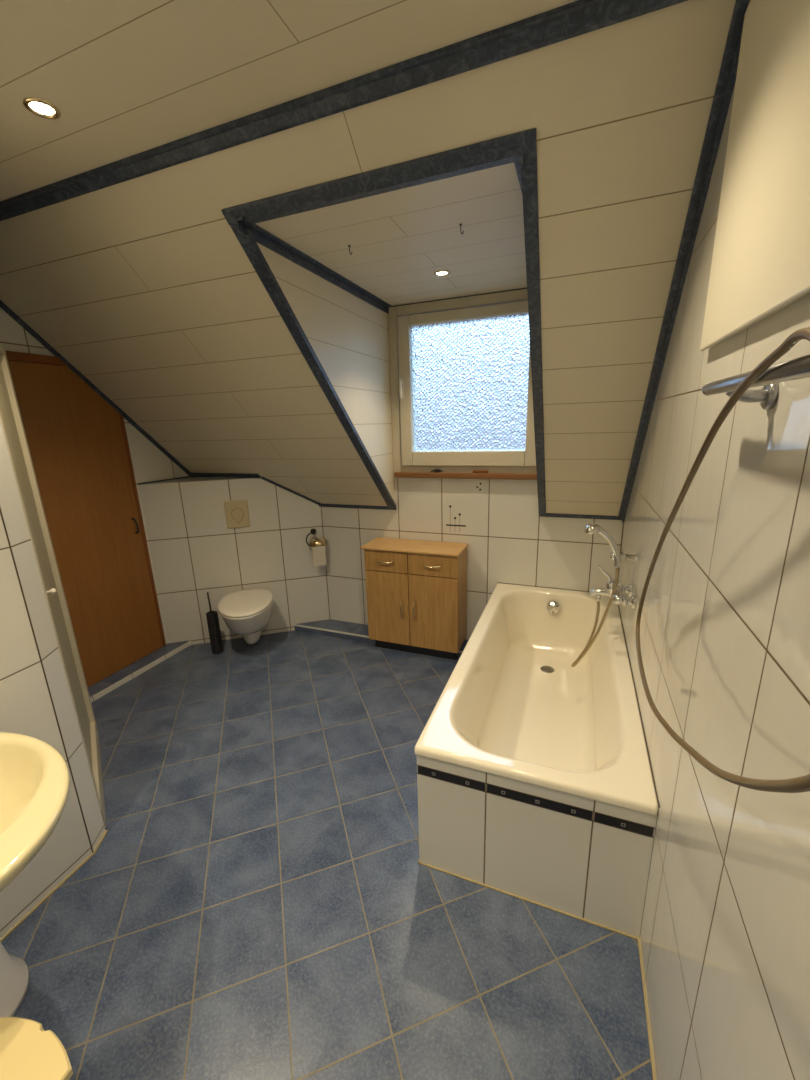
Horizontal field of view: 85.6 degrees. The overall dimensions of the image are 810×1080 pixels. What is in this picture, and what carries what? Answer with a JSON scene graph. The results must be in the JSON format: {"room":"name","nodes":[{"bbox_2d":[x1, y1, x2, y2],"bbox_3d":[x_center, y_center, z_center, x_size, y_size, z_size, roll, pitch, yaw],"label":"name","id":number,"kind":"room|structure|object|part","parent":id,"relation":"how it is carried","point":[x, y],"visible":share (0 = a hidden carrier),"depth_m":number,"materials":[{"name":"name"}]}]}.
{"room":"bathroom","nodes":[
{"label":"bathroom","id":0,"kind":"room"},
{"bbox_2d":[0,513,91,938],"bbox_3d":[-1.647,0.283,0.488,0.220,2.500,2.047,4,16,21],"label":"wall partition","id":1,"kind":"structure","parent":0,"point":[26,707],"depth_m":1.48,"materials":[{"name":"tile"}]},
{"bbox_2d":[0,507,92,852],"bbox_3d":[-1.266,0.029,1.404,0.004,2.500,0.004,4,16,21],"label":"trim","id":2,"kind":"structure","parent":1,"relation":"attached to","point":[0,507],"depth_m":1.51,"materials":[{"name":"brown"}]},
{"bbox_2d":[0,830,107,941],"bbox_3d":[-1.536,1.480,0.827,0.052,0.006,2.144,3,16,17],"label":"trim","id":3,"kind":"structure","parent":1,"relation":"attached to","point":[11,930],"depth_m":1.59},
{"bbox_2d":[0,422,104,850],"bbox_3d":[-1.308,0.014,1.464,0.122,2.500,0.086,4,16,21],"label":"wall","id":4,"kind":"structure","parent":0,"point":[10,502],"depth_m":1.54,"materials":[{"name":"tile"}]},
{"bbox_2d":[0,308,188,643],"bbox_3d":[-2.383,-0.066,1.851,0.120,2.720,4.340,4,16,21],"label":"wall","id":5,"kind":"structure","parent":0,"point":[149,463],"depth_m":3.01,"materials":[{"name":"tile"}]},
{"bbox_2d":[5,351,165,686],"bbox_3d":[-1.990,-0.052,2.632,0.058,1.990,0.920,4,16,21],"label":"door","id":6,"kind":"structure","parent":5,"relation":"in","point":[78,444],"depth_m":2.74,"materials":[{"name":"orange wood"}]},
{"bbox_3d":[-1.841,-0.097,2.992,0.043,0.117,0.020,4,16,21],"label":"handle","id":7,"kind":"part","parent":6,"relation":"part of","materials":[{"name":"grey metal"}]},
{"bbox_2d":[0,300,190,475],"bbox_3d":[-1.917,-0.932,2.711,0.022,1.274,1.319,4,16,21],"label":"trim","id":8,"kind":"structure","parent":5,"relation":"attached to","point":[3,306],"depth_m":2.65,"materials":[{"name":"blue metal"}]},
{"bbox_2d":[88,641,187,696],"bbox_3d":[-1.891,0.889,2.972,0.125,0.004,0.935,4,16,21],"label":"trim","id":9,"kind":"structure","parent":5,"relation":"attached to","point":[108,681],"depth_m":3.00,"materials":[{"name":"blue tile"}]},
{"bbox_2d":[90,641,190,702],"bbox_3d":[-1.886,0.906,2.979,0.133,0.034,0.942,4,16,21],"label":"trim","id":10,"kind":"structure","parent":5,"relation":"attached to","point":[98,695],"depth_m":2.97,"materials":[{"name":"white tile"}]},
{"bbox_2d":[138,476,190,484],"bbox_3d":[-1.758,-0.445,3.237,0.010,0.012,0.482,4,16,21],"label":"trim","id":11,"kind":"structure","parent":5,"relation":"on","point":[186,476],"depth_m":3.19,"materials":[{"name":"blue metal"}]},
{"bbox_2d":[138,477,329,644],"bbox_3d":[-1.228,0.187,3.341,1.006,1.300,0.734,4,16,21],"label":"wall","id":12,"kind":"structure","parent":0,"point":[194,553],"depth_m":3.30,"materials":[{"name":"tile"}]},
{"bbox_2d":[191,473,260,477],"bbox_3d":[-1.374,-0.492,3.315,0.662,0.035,0.042,4,16,21],"label":"trim","id":13,"kind":"structure","parent":12,"relation":"on","point":[219,475],"depth_m":3.29,"materials":[{"name":"blue metal"}]},
{"bbox_2d":[224,500,249,527],"bbox_3d":[-1.241,-0.192,3.230,0.162,0.204,0.016,-5,15,-14],"label":"flush plate","id":14,"kind":"object","parent":12,"relation":"attached to","point":[236,511],"visible":1,"depth_m":3.23,"materials":[{"name":"beige plastic"}]},
{"bbox_2d":[218,588,272,643],"bbox_3d":[-1.138,0.601,3.179,0.372,0.368,0.546,-5,15,-12],"label":"toilet","id":15,"kind":"object","parent":12,"relation":"attached to","point":[246,612],"visible":1,"depth_m":3.04,"materials":[{"name":"white ceramic"}]},
{"bbox_3d":[-1.138,0.440,3.116,0.372,0.025,0.506,-5,15,-12],"label":"lid","id":16,"kind":"part","parent":15,"relation":"part of","materials":[{"name":"white ceramic"}]},
{"bbox_3d":[-1.136,0.462,3.120,0.368,0.017,0.497,-6,15,-15],"label":"seat","id":17,"kind":"part","parent":15,"relation":"part of","materials":[{"name":"white plastic"}]},
{"bbox_3d":[-1.140,0.567,3.178,0.360,0.215,0.530,-6,15,-15],"label":"bowl","id":18,"kind":"part","parent":15,"relation":"part of","materials":[{"name":"white ceramic"}]},
{"bbox_2d":[243,630,260,643],"bbox_3d":[-1.165,0.689,3.325,0.140,0.125,0.280,-5,15,-13],"label":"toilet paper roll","id":19,"kind":"object","parent":15,"relation":"attached to","point":[253,638],"depth_m":3.22,"materials":[{"name":"white ceramic"}]},
{"bbox_2d":[261,476,320,503],"bbox_3d":[-0.849,-0.365,3.288,0.425,0.253,0.025,-5,15,-14],"label":"trim","id":20,"kind":"structure","parent":12,"relation":"attached to","point":[263,478],"depth_m":3.28,"materials":[{"name":"blue metal"}]},
{"bbox_2d":[306,528,325,546],"bbox_3d":[-0.691,-0.019,3.376,0.151,0.124,0.106,-5,15,-14],"label":"toilet roll holder","id":21,"kind":"object","parent":12,"relation":"attached to","point":[318,542],"visible":1,"depth_m":3.35,"materials":[{"name":"grey metal"}]},
{"bbox_2d":[311,546,325,565],"bbox_3d":[-0.670,0.091,3.400,0.105,0.204,0.085,-5,15,-14],"label":"toilet roll","id":22,"kind":"object","parent":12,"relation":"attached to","point":[319,557],"visible":0.69,"depth_m":3.37,"materials":[{"name":"beige paper"}]},
{"bbox_2d":[321,509,329,616],"bbox_3d":[-0.636,0.197,3.502,0.006,0.965,0.005,4,16,21],"label":"trim","id":23,"kind":"structure","parent":12,"relation":"attached to","point":[321,509],"depth_m":3.52,"materials":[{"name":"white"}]},
{"bbox_2d":[294,626,461,657],"bbox_3d":[-0.124,0.750,3.356,1.599,0.040,0.170,4,16,21],"label":"trim","id":24,"kind":"structure","parent":12,"relation":"attached to","point":[315,631],"depth_m":3.42,"materials":[{"name":"blue tile"}]},
{"bbox_2d":[294,624,462,652],"bbox_3d":[-0.126,0.725,3.349,1.600,0.013,0.171,4,16,21],"label":"trim","id":25,"kind":"structure","parent":12,"relation":"attached to","point":[294,624],"depth_m":3.42,"materials":[{"name":"white tile"}]},
{"bbox_2d":[297,619,467,650],"bbox_3d":[-0.119,0.717,3.348,1.588,0.004,0.165,4,16,21],"label":"trim","id":26,"kind":"structure","parent":12,"relation":"attached to","point":[336,625],"depth_m":3.49,"materials":[{"name":"blue tile"}]},
{"bbox_2d":[0,0,576,200],"bbox_3d":[-1.227,-1.000,0.205,3.334,0.100,2.681,4,16,21],"label":"ceiling","id":27,"kind":"structure","parent":0,"point":[125,78],"depth_m":1.09,"materials":[{"name":"beige wood"}]},
{"bbox_2d":[22,97,60,118],"bbox_3d":[-1.033,-1.228,1.244,0.086,0.008,0.086,4,16,21],"label":"recessed light","id":28,"kind":"object","parent":27,"relation":"in","point":[41,107],"visible":1,"depth_m":1.24,"materials":[{"name":"white glass"}]},
{"bbox_3d":[-1.033,-1.229,1.244,0.057,0.004,0.057,6,17,28],"label":"bulb","id":29,"kind":"part","parent":28,"relation":"part of","materials":[{"name":"white glass"}]},
{"bbox_2d":[0,0,687,220],"bbox_3d":[-0.728,-1.269,1.428,3.108,0.036,0.050,4,16,21],"label":"trim","id":30,"kind":"structure","parent":27,"relation":"attached to","point":[579,17],"depth_m":1.19,"materials":[{"name":"blue wood"}]},
{"bbox_2d":[257,243,394,501],"bbox_3d":[-0.332,-0.714,2.424,0.030,1.370,1.468,4,16,21],"label":"wall","id":31,"kind":"structure","parent":0,"point":[348,335],"depth_m":2.42,"materials":[{"name":"white paint"}]},
{"bbox_2d":[244,224,253,242],"bbox_3d":[-0.592,-1.143,1.626,0.021,0.058,0.060,4,16,21],"label":"trim","id":32,"kind":"structure","parent":31,"relation":"attached to","point":[249,229],"depth_m":1.63,"materials":[{"name":"blue wood"}]},
{"bbox_2d":[225,208,395,507],"bbox_3d":[-0.359,-0.713,2.366,0.054,1.369,1.415,4,16,21],"label":"trim","id":33,"kind":"structure","parent":31,"relation":"attached to","point":[252,250],"depth_m":2.04,"materials":[{"name":"blue metal"}]},
{"bbox_2d":[236,217,391,313],"bbox_3d":[-0.343,-1.310,2.197,0.032,0.042,1.386,4,16,21],"label":"trim","id":34,"kind":"structure","parent":31,"relation":"attached to","point":[263,237],"depth_m":1.97,"materials":[{"name":"blue wood"}]},
{"bbox_2d":[221,128,536,224],"bbox_3d":[-0.140,-1.141,1.408,1.087,0.040,0.067,4,16,21],"label":"trim","id":35,"kind":"structure","parent":31,"relation":"attached to","point":[499,151],"depth_m":1.36,"materials":[{"name":"blue wood"}]},
{"bbox_2d":[1,630,652,1079],"bbox_3d":[-0.852,1.306,1.616,3.334,0.100,4.340,4,16,21],"label":"floor","id":36,"kind":"structure","parent":0,"point":[256,901],"depth_m":1.46,"materials":[{"name":"blue tile"}]},
{"bbox_2d":[0,732,69,1017],"bbox_3d":[-1.104,1.022,1.071,0.626,0.741,0.624,4,16,21],"label":"washbasin","id":37,"kind":"object","parent":36,"relation":"on","point":[34,776],"visible":1,"depth_m":1.18,"materials":[{"name":"beige ceramic"}]},
{"bbox_2d":[0,732,69,892],"bbox_3d":[-1.111,0.780,1.007,0.626,0.241,0.624,4,16,21],"label":"basin","id":38,"kind":"object","parent":37,"relation":"in","point":[35,781],"depth_m":1.13,"materials":[{"name":"beige ceramic"}]},
{"bbox_2d":[0,1017,72,1079],"bbox_3d":[-0.769,1.235,0.799,0.216,0.450,0.307,4,16,21],"label":"stool","id":39,"kind":"object","parent":36,"relation":"on","point":[27,1051],"visible":1,"depth_m":0.84,"materials":[{"name":"beige plastic"}]},
{"bbox_2d":[0,344,105,827],"bbox_3d":[-1.836,0.261,1.639,1.088,1.965,1.090,4,16,21],"label":"shower enclosure","id":40,"kind":"object","parent":36,"relation":"on","point":[11,421],"visible":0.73,"depth_m":1.92,"materials":[{"name":"beige plastic"}]},
{"bbox_3d":[-1.520,-0.737,1.590,0.030,0.030,0.633,-12,18,-34],"label":"rail","id":41,"kind":"part","parent":40,"relation":"part of","materials":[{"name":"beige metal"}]},
{"bbox_3d":[-1.335,0.196,1.641,0.041,0.025,0.025,-12,18,-34],"label":"knob","id":42,"kind":"part","parent":40,"relation":"part of","materials":[{"name":"silver metal"}]},
{"bbox_3d":[-1.466,1.037,2.060,0.030,0.028,0.633,-12,18,-34],"label":"rail","id":43,"kind":"part","parent":40,"relation":"part of","materials":[{"name":"beige metal"}]},
{"bbox_2d":[95,721,105,827],"bbox_3d":[-1.810,1.162,1.877,1.087,0.100,1.090,4,16,21],"label":"shower tray","id":44,"kind":"object","parent":40,"relation":"on","point":[102,808],"depth_m":2.01,"materials":[{"name":"white ceramic"}]},
{"bbox_2d":[206,592,222,654],"bbox_3d":[-1.402,0.609,3.196,0.068,0.471,0.060,4,16,21],"label":"toilet brush","id":45,"kind":"object","parent":36,"relation":"on","point":[212,616],"visible":1,"depth_m":3.19,"materials":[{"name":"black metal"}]},
{"bbox_3d":[-1.411,0.577,3.198,0.013,0.411,0.038,-14,19,-38],"label":"handle","id":46,"kind":"part","parent":45,"relation":"part of","materials":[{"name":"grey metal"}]},
{"bbox_2d":[361,537,467,659],"bbox_3d":[0.074,0.419,3.110,0.693,0.794,0.290,4,16,21],"label":"base cabinet","id":47,"kind":"object","parent":36,"relation":"on","point":[416,590],"visible":1,"depth_m":2.99,"materials":[{"name":"brown wood"}]},
{"bbox_3d":[-0.131,0.144,3.001,0.320,0.148,0.018,4,16,21],"label":"drawer","id":48,"kind":"part","parent":47,"relation":"part of","materials":[{"name":"brown wood"}]},
{"bbox_3d":[-0.121,0.478,3.089,0.320,0.532,0.018,4,16,21],"label":"cabinet door","id":49,"kind":"part","parent":47,"relation":"part of","materials":[{"name":"brown wood"}]},
{"bbox_3d":[-0.022,0.478,3.023,0.010,0.139,0.035,4,16,21],"label":"door handle","id":50,"kind":"part","parent":47,"relation":"part of","materials":[{"name":"silver metal"}]},
{"bbox_3d":[0.065,0.485,2.989,0.010,0.139,0.035,4,16,21],"label":"door handle","id":51,"kind":"part","parent":47,"relation":"part of","materials":[{"name":"silver metal"}]},
{"bbox_3d":[0.174,0.167,2.858,0.133,0.020,0.035,4,16,21],"label":"drawer handle","id":52,"kind":"part","parent":47,"relation":"part of","materials":[{"name":"silver metal"}]},
{"bbox_3d":[0.182,0.166,2.881,0.344,0.148,0.018,4,16,21],"label":"drawer","id":53,"kind":"part","parent":47,"relation":"part of","materials":[{"name":"brown wood"}]},
{"bbox_3d":[0.193,0.500,2.970,0.344,0.532,0.018,4,16,21],"label":"cabinet door","id":54,"kind":"part","parent":47,"relation":"part of","materials":[{"name":"brown wood"}]},
{"bbox_2d":[415,583,657,939],"bbox_3d":[0.687,0.782,2.198,0.746,0.524,1.681,4,16,21],"label":"bathtub","id":55,"kind":"object","parent":36,"relation":"on","point":[535,784],"visible":0.95,"depth_m":1.55,"materials":[{"name":"beige ceramic"}]},
{"bbox_2d":[0,0,735,515],"bbox_3d":[-0.438,-0.793,2.310,3.334,1.604,1.569,4,16,21],"label":"ceiling","id":56,"kind":"structure","parent":0,"point":[143,285],"depth_m":1.67,"materials":[{"name":"beige wood"}]},
{"bbox_2d":[256,163,526,305],"bbox_3d":[0.130,-1.328,2.068,1.065,0.030,1.468,4,16,21],"label":"ceiling","id":57,"kind":"structure","parent":0,"point":[398,239],"depth_m":1.78,"materials":[{"name":"beige wood"}]},
{"bbox_2d":[433,270,449,276],"bbox_3d":[0.187,-1.350,2.213,0.086,0.008,0.086,4,16,21],"label":"recessed light","id":58,"kind":"object","parent":57,"relation":"in","point":[440,273],"visible":1,"depth_m":2.21,"materials":[{"name":"white glass"}]},
{"bbox_2d":[321,477,622,639],"bbox_3d":[-0.129,-0.485,3.177,3.334,2.720,0.121,4,16,21],"label":"wall","id":59,"kind":"structure","parent":0,"point":[503,529],"depth_m":2.98,"materials":[{"name":"tile"}]},
{"bbox_2d":[318,504,396,509],"bbox_3d":[-0.365,-0.249,3.259,0.645,0.025,0.021,4,16,21],"label":"trim","id":60,"kind":"structure","parent":59,"relation":"attached to","point":[320,505],"depth_m":3.25,"materials":[{"name":"blue wood"}]},
{"bbox_2d":[392,288,525,306],"bbox_3d":[0.358,-1.464,2.637,1.005,0.010,0.012,4,16,21],"label":"trim","id":61,"kind":"structure","parent":59,"relation":"attached to","point":[521,288],"depth_m":2.64,"materials":[{"name":"beige wood"}]},
{"bbox_2d":[388,288,536,479],"bbox_3d":[0.377,-0.943,2.781,1.007,1.092,0.141,4,16,21],"label":"window","id":62,"kind":"structure","parent":59,"relation":"in","point":[461,375],"depth_m":2.78,"materials":[{"name":"glass"}]},
{"bbox_3d":[-0.027,-0.995,2.870,0.030,0.134,0.037,4,16,21],"label":"handle","id":63,"kind":"part","parent":62,"relation":"part of","materials":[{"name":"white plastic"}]},
{"bbox_3d":[0.395,-0.429,2.902,0.990,0.035,0.065,4,16,21],"label":"sill","id":64,"kind":"part","parent":62,"relation":"part of","materials":[{"name":"orange wood"}]},
{"bbox_3d":[0.400,-0.966,2.775,0.755,0.792,0.007,4,16,21],"label":"pane","id":65,"kind":"part","parent":62,"relation":"part of","materials":[{"name":"clear glass"}]},
{"bbox_2d":[473,470,487,472],"bbox_3d":[0.491,-0.445,2.845,0.100,0.017,0.022,4,16,21],"label":"wedge","id":66,"kind":"object","parent":62,"relation":"on","point":[474,471],"visible":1,"depth_m":2.83,"materials":[{"name":"orange wood"}]},
{"bbox_2d":[446,483,480,526],"bbox_3d":[0.396,-0.239,2.968,0.245,0.304,0.001,4,16,21],"label":"print","id":67,"kind":"object","parent":59,"relation":"attached to","point":[463,500],"depth_m":2.97,"materials":[{"name":"white"}]},
{"bbox_2d":[497,582,588,591],"bbox_3d":[0.985,0.318,2.885,0.744,0.003,0.003,4,16,21],"label":"trim","id":68,"kind":"structure","parent":59,"relation":"attached to","point":[497,582],"depth_m":2.90,"materials":[{"name":"brown"}]},
{"bbox_2d":[539,513,618,519],"bbox_3d":[1.086,-0.146,2.705,0.488,0.025,0.021,4,16,21],"label":"trim","id":69,"kind":"structure","parent":59,"relation":"attached to","point":[546,514],"depth_m":2.70,"materials":[{"name":"blue wood"}]},
{"bbox_2d":[618,82,809,1079],"bbox_3d":[0.617,0.146,0.705,0.100,2.720,4.340,4,16,21],"label":"wall","id":70,"kind":"structure","parent":0,"point":[724,936],"depth_m":0.81,"materials":[{"name":"tile"}]},
{"bbox_2d":[571,523,620,666],"bbox_3d":[0.905,0.278,2.068,0.174,0.726,0.077,4,16,21],"label":"shower","id":71,"kind":"object","parent":70,"relation":"attached to","point":[592,528],"visible":0.99,"depth_m":2.00,"materials":[{"name":"silver metal"}]},
{"bbox_3d":[0.918,0.024,1.997,0.132,0.199,0.034,4,16,21],"label":"shower handle","id":72,"kind":"part","parent":71,"relation":"part of","materials":[{"name":"silver metal"}]},
{"bbox_2d":[588,565,636,608],"bbox_3d":[0.969,0.207,2.049,0.194,0.183,0.216,4,16,21],"label":"mixer tap","id":73,"kind":"object","parent":70,"relation":"attached to","point":[618,597],"visible":0.92,"depth_m":2.04,"materials":[{"name":"silver metal"}]},
{"bbox_2d":[596,595,600,601],"bbox_3d":[0.924,0.276,2.086,0.020,0.034,0.020,4,16,21],"label":"outlet","id":74,"kind":"object","parent":73,"relation":"attached to","point":[598,598],"depth_m":2.08,"materials":[{"name":"silver metal"}]},
{"bbox_3d":[0.937,0.252,2.075,0.122,0.049,0.037,4,16,21],"label":"spout","id":75,"kind":"part","parent":73,"relation":"part of","materials":[{"name":"silver metal"}]},
{"bbox_2d":[610,552,638,561],"bbox_3d":[1.002,0.077,2.000,0.112,0.040,0.040,4,16,21],"label":"bracket","id":76,"kind":"object","parent":70,"relation":"attached to","point":[624,556],"visible":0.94,"depth_m":1.98,"materials":[{"name":"silver metal"}]},
{"bbox_2d":[618,605,659,807],"bbox_3d":[1.027,0.551,1.999,0.003,0.003,1.680,4,16,21],"label":"trim","id":77,"kind":"structure","parent":70,"relation":"attached to","point":[618,605],"depth_m":1.58,"materials":[{"name":"brown"}]},
{"bbox_2d":[638,937,655,1079],"bbox_3d":[0.299,1.568,0.286,0.006,0.006,2.450,4,16,21],"label":"trim","id":78,"kind":"structure","parent":70,"relation":"attached to","point":[639,945],"depth_m":1.21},
{"bbox_2d":[618,0,749,521],"bbox_3d":[0.999,-0.646,1.747,0.034,1.504,1.557,4,16,21],"label":"trim","id":79,"kind":"structure","parent":70,"relation":"attached to","point":[726,80],"depth_m":1.25,"materials":[{"name":"blue wood"}]},
{"bbox_2d":[700,0,809,350],"bbox_3d":[0.537,-0.649,0.520,0.022,0.653,1.045,4,16,21],"label":"wall panel","id":80,"kind":"object","parent":70,"relation":"attached to","point":[760,265],"visible":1,"depth_m":0.74,"materials":[{"name":"white metal"}]},
{"bbox_3d":[0.542,-0.647,0.520,0.012,0.638,1.028,4,16,21],"label":"panel","id":81,"kind":"part","parent":80,"relation":"part of","materials":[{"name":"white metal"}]},
{"bbox_2d":[702,354,809,409],"bbox_3d":[0.458,-0.173,0.475,0.074,0.052,0.771,4,16,21],"label":"towel rail","id":82,"kind":"object","parent":70,"relation":"attached to","point":[797,368],"visible":0.94,"depth_m":0.65,"materials":[{"name":"grey metal"}]},
{"bbox_2d":[636,327,809,792],"bbox_3d":[0.470,0.098,0.681,0.093,0.730,1.228,3,16,17],"label":"hose","id":83,"kind":"object","parent":82,"relation":"hanging from","point":[801,784],"visible":1,"depth_m":0.62,"materials":[{"name":"brown rubber"}]},
{"bbox_3d":[0.632,-0.646,2.055,0.030,1.370,1.468,4,16,21],"label":"wall","id":84,"kind":"structure","parent":0,"visible":0},
{"bbox_2d":[514,156,523,191],"bbox_3d":[0.568,-1.254,1.857,0.030,0.030,1.368,4,16,21],"label":"trim","id":85,"kind":"structure","parent":84,"relation":"attached to","point":[519,162],"depth_m":1.28,"materials":[{"name":"blue wood"}]},
{"bbox_2d":[520,131,545,514],"bbox_3d":[0.610,-0.648,1.998,0.044,1.376,1.422,4,16,21],"label":"trim","id":86,"kind":"structure","parent":84,"relation":"attached to","point":[529,171],"depth_m":1.59,"materials":[{"name":"blue wood"}]}
]}

